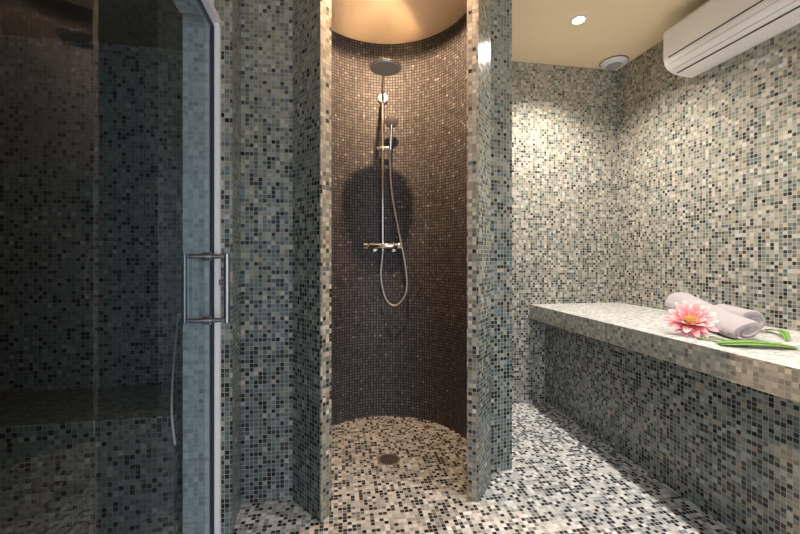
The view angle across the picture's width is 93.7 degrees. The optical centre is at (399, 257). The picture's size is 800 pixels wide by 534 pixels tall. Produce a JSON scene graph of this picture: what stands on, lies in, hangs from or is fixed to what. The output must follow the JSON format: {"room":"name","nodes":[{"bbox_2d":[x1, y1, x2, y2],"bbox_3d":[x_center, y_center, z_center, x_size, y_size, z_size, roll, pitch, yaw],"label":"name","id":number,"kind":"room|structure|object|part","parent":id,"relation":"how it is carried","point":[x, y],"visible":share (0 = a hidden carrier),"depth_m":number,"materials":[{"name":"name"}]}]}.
{"room":"spa","nodes":[
{"label":"spa","id":0,"kind":"room"},
{"bbox_2d":[0,34,144,391],"bbox_3d":[-1.930,-0.195,1.706,1.449,2.590,0.103,0,0,-9],"label":"wall","id":1,"kind":"structure","parent":0,"point":[72,113],"depth_m":1.72,"materials":[{"name":"tile"}]},
{"bbox_2d":[0,0,182,49],"bbox_3d":[-1.518,-1.050,0.051,1.719,0.100,3.296,0,0,-9],"label":"ceiling","id":2,"kind":"structure","parent":0,"point":[147,23],"depth_m":1.58,"materials":[{"name":"brown paint"}]},
{"bbox_2d":[173,0,202,14],"bbox_3d":[-0.695,-1.212,0.950,0.110,0.555,0.993,0,0,-10],"label":"wall","id":3,"kind":"structure","parent":0,"point":[184,6],"depth_m":1.39,"materials":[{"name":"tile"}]},
{"bbox_2d":[145,0,511,533],"bbox_3d":[-0.357,-0.195,2.146,1.796,2.590,1.210,0,0,-9],"label":"wall","id":4,"kind":"structure","parent":0,"point":[312,342],"depth_m":1.72,"materials":[{"name":"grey tile"}]},
{"bbox_2d":[170,308,180,445],"bbox_3d":[-0.942,0.468,1.597,0.045,0.452,0.475,0,0,-28],"label":"hose","id":5,"kind":"object","parent":4,"relation":"hanging from","point":[178,312],"visible":0.95,"depth_m":1.52,"materials":[{"name":"white metal"}]},
{"bbox_2d":[176,308,180,318],"bbox_3d":[-1.045,0.265,1.765,0.044,0.046,0.070,0,0,-9],"label":"connector","id":6,"kind":"object","parent":4,"relation":"attached to","point":[178,313],"depth_m":1.77,"materials":[{"name":"silver metal"}]},
{"bbox_2d":[363,58,407,306],"bbox_3d":[-0.064,-0.406,2.316,0.296,1.466,0.606,0,0,-9],"label":"shower column","id":7,"kind":"structure","parent":4,"relation":"attached to","point":[384,67],"depth_m":2.52,"materials":[{"name":"silver metal"}]},
{"bbox_3d":[-0.232,-0.083,2.541,0.033,0.047,0.047,0,0,0],"label":"knob","id":8,"kind":"part","parent":7,"relation":"part of","materials":[{"name":"silver metal"}]},
{"bbox_3d":[-0.102,-0.616,2.320,0.026,1.032,0.463,0,0,-5],"label":"riser rail","id":9,"kind":"part","parent":7,"relation":"part of","materials":[{"name":"silver metal"}]},
{"bbox_3d":[-0.081,-1.060,2.100,0.168,0.005,0.168,0,0,-9],"label":"nozzle plate","id":10,"kind":"part","parent":7,"relation":"part of","materials":[{"name":"grey metal"}]},
{"bbox_2d":[181,401,735,533],"bbox_3d":[-0.139,1.160,0.686,4.850,0.120,4.300,0,0,-9],"label":"floor","id":11,"kind":"structure","parent":0,"point":[562,478],"depth_m":1.75,"materials":[{"name":"tile"}]},
{"bbox_2d":[0,383,182,533],"bbox_3d":[-1.750,0.850,1.482,1.729,0.500,0.396,0,0,-9],"label":"bench","id":12,"kind":"object","parent":11,"relation":"on","point":[95,460],"visible":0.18,"depth_m":1.40,"materials":[{"name":"tile"}]},
{"bbox_3d":[-1.750,0.630,1.482,1.729,0.060,0.396,0,0,-9],"label":"seat","id":13,"kind":"part","parent":12,"relation":"part of","materials":[{"name":"tile"}]},
{"bbox_2d":[378,454,399,465],"bbox_3d":[-0.060,1.097,2.042,0.124,0.004,0.124,0,0,-9],"label":"floor drain","id":14,"kind":"object","parent":11,"relation":"on","point":[385,459],"visible":1,"depth_m":2.04,"materials":[{"name":"grey metal"}]},
{"bbox_2d":[529,302,799,533],"bbox_3d":[1.681,0.726,0.946,0.745,0.748,3.999,0,0,-9],"label":"tiled bench","id":15,"kind":"object","parent":11,"relation":"on","point":[718,425],"visible":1,"depth_m":1.68,"materials":[{"name":"beige tile"}]},
{"bbox_3d":[1.681,0.406,0.946,0.745,0.107,3.999,0,0,-9],"label":"seat","id":16,"kind":"part","parent":15,"relation":"part of","materials":[{"name":"beige tile"}]},
{"bbox_2d":[659,301,718,337],"bbox_3d":[1.320,0.274,1.718,0.204,0.152,0.181,0,0,-9],"label":"flower","id":17,"kind":"object","parent":15,"relation":"on","point":[695,320],"visible":1,"depth_m":1.70,"materials":[{"name":"pink plant"}]},
{"bbox_2d":[665,292,761,339],"bbox_3d":[1.562,0.275,1.900,0.161,0.151,0.668,0,0,15],"label":"rolled towel","id":18,"kind":"object","parent":15,"relation":"on","point":[731,325],"visible":0.63,"depth_m":1.68,"materials":[{"name":"fabric"}]},
{"bbox_2d":[697,337,747,345],"bbox_3d":[1.341,0.345,1.565,0.033,0.012,0.165,0,0,-38],"label":"greens","id":19,"kind":"object","parent":15,"relation":"on","point":[697,337],"visible":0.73,"depth_m":1.59,"materials":[{"name":"green plant"}]},
{"bbox_2d":[714,304,764,327],"bbox_3d":[1.717,0.300,1.921,0.108,0.101,0.299,0,0,13],"label":"rolled towel","id":20,"kind":"object","parent":15,"relation":"on","point":[756,316],"visible":0.32,"depth_m":1.80,"materials":[{"name":"fabric"}]},
{"bbox_2d":[715,340,796,347],"bbox_3d":[1.411,0.342,1.484,0.258,0.016,0.092,0,0,15],"label":"greens","id":21,"kind":"object","parent":15,"relation":"on","point":[727,342],"visible":1,"depth_m":1.49,"materials":[{"name":"green plant"}]},
{"bbox_2d":[764,329,789,340],"bbox_3d":[1.706,0.338,1.683,0.041,0.022,0.278,0,0,31],"label":"greens","id":22,"kind":"object","parent":15,"relation":"on","point":[785,334],"visible":1,"depth_m":1.64,"materials":[{"name":"green plant"}]},
{"bbox_2d":[331,0,707,70],"bbox_3d":[-0.139,-1.540,0.686,4.850,0.100,4.300,0,0,-9],"label":"ceiling","id":23,"kind":"structure","parent":0,"point":[543,32],"depth_m":2.39,"materials":[{"name":"beige paint"}]},
{"bbox_2d":[570,15,586,24],"bbox_3d":[1.116,-1.486,2.343,0.096,0.007,0.096,0,0,-9],"label":"recessed light","id":24,"kind":"object","parent":23,"relation":"in","point":[578,19],"visible":1,"depth_m":2.34,"materials":[{"name":"white"}]},
{"bbox_3d":[1.116,-1.487,2.343,0.067,0.004,0.067,0,0,-9],"label":"bulb","id":25,"kind":"part","parent":24,"relation":"part of","materials":[{"name":"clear glass"}]},
{"bbox_2d":[599,55,628,69],"bbox_3d":[1.627,-1.469,2.852,0.197,0.042,0.197,0,0,-9],"label":"ceiling vent","id":26,"kind":"object","parent":23,"relation":"in","point":[614,62],"visible":1,"depth_m":2.81,"materials":[{"name":"white plastic"}]},
{"bbox_2d":[512,61,616,402],"bbox_3d":[1.136,-0.195,2.945,1.409,2.590,0.120,0,0,-9],"label":"wall","id":27,"kind":"structure","parent":0,"point":[564,118],"depth_m":2.90,"materials":[{"name":"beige tile"}]},
{"bbox_2d":[617,23,799,330],"bbox_3d":[2.109,-0.195,1.012,0.120,2.590,4.009,0,0,-9],"label":"wall","id":28,"kind":"structure","parent":0,"point":[708,163],"depth_m":2.21,"materials":[{"name":"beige tile"}]},
{"bbox_2d":[663,0,799,77],"bbox_3d":[1.800,-1.269,1.877,0.207,0.284,0.917,0,0,-9],"label":"air conditioner","id":29,"kind":"object","parent":28,"relation":"attached to","point":[715,32],"visible":1,"depth_m":2.00,"materials":[{"name":"white plastic"}]},
{"bbox_3d":[-0.438,-0.195,-0.466,0.140,2.590,1.866,0,0,-9],"label":"wall","id":30,"kind":"structure","parent":0,"visible":0},
{"bbox_2d":[181,0,229,533],"bbox_3d":[-0.653,0.090,0.969,0.168,1.995,1.004,0,0,-9],"label":"door","id":31,"kind":"structure","parent":30,"relation":"in","point":[209,256],"depth_m":1.45,"materials":[{"name":"grey"}]},
{"bbox_3d":[-0.725,0.114,1.401,0.168,0.259,0.021,0,0,-10],"label":"handle","id":32,"kind":"part","parent":31,"relation":"part of","materials":[{"name":"silver metal"}]},
{"bbox_2d":[201,0,222,533],"bbox_3d":[-0.626,0.083,0.973,0.046,2.034,1.014,0,0,-10],"label":"door frame","id":33,"kind":"structure","parent":30,"relation":"attached to","point":[208,4],"depth_m":1.46,"materials":[{"name":"silver metal"}]}
]}

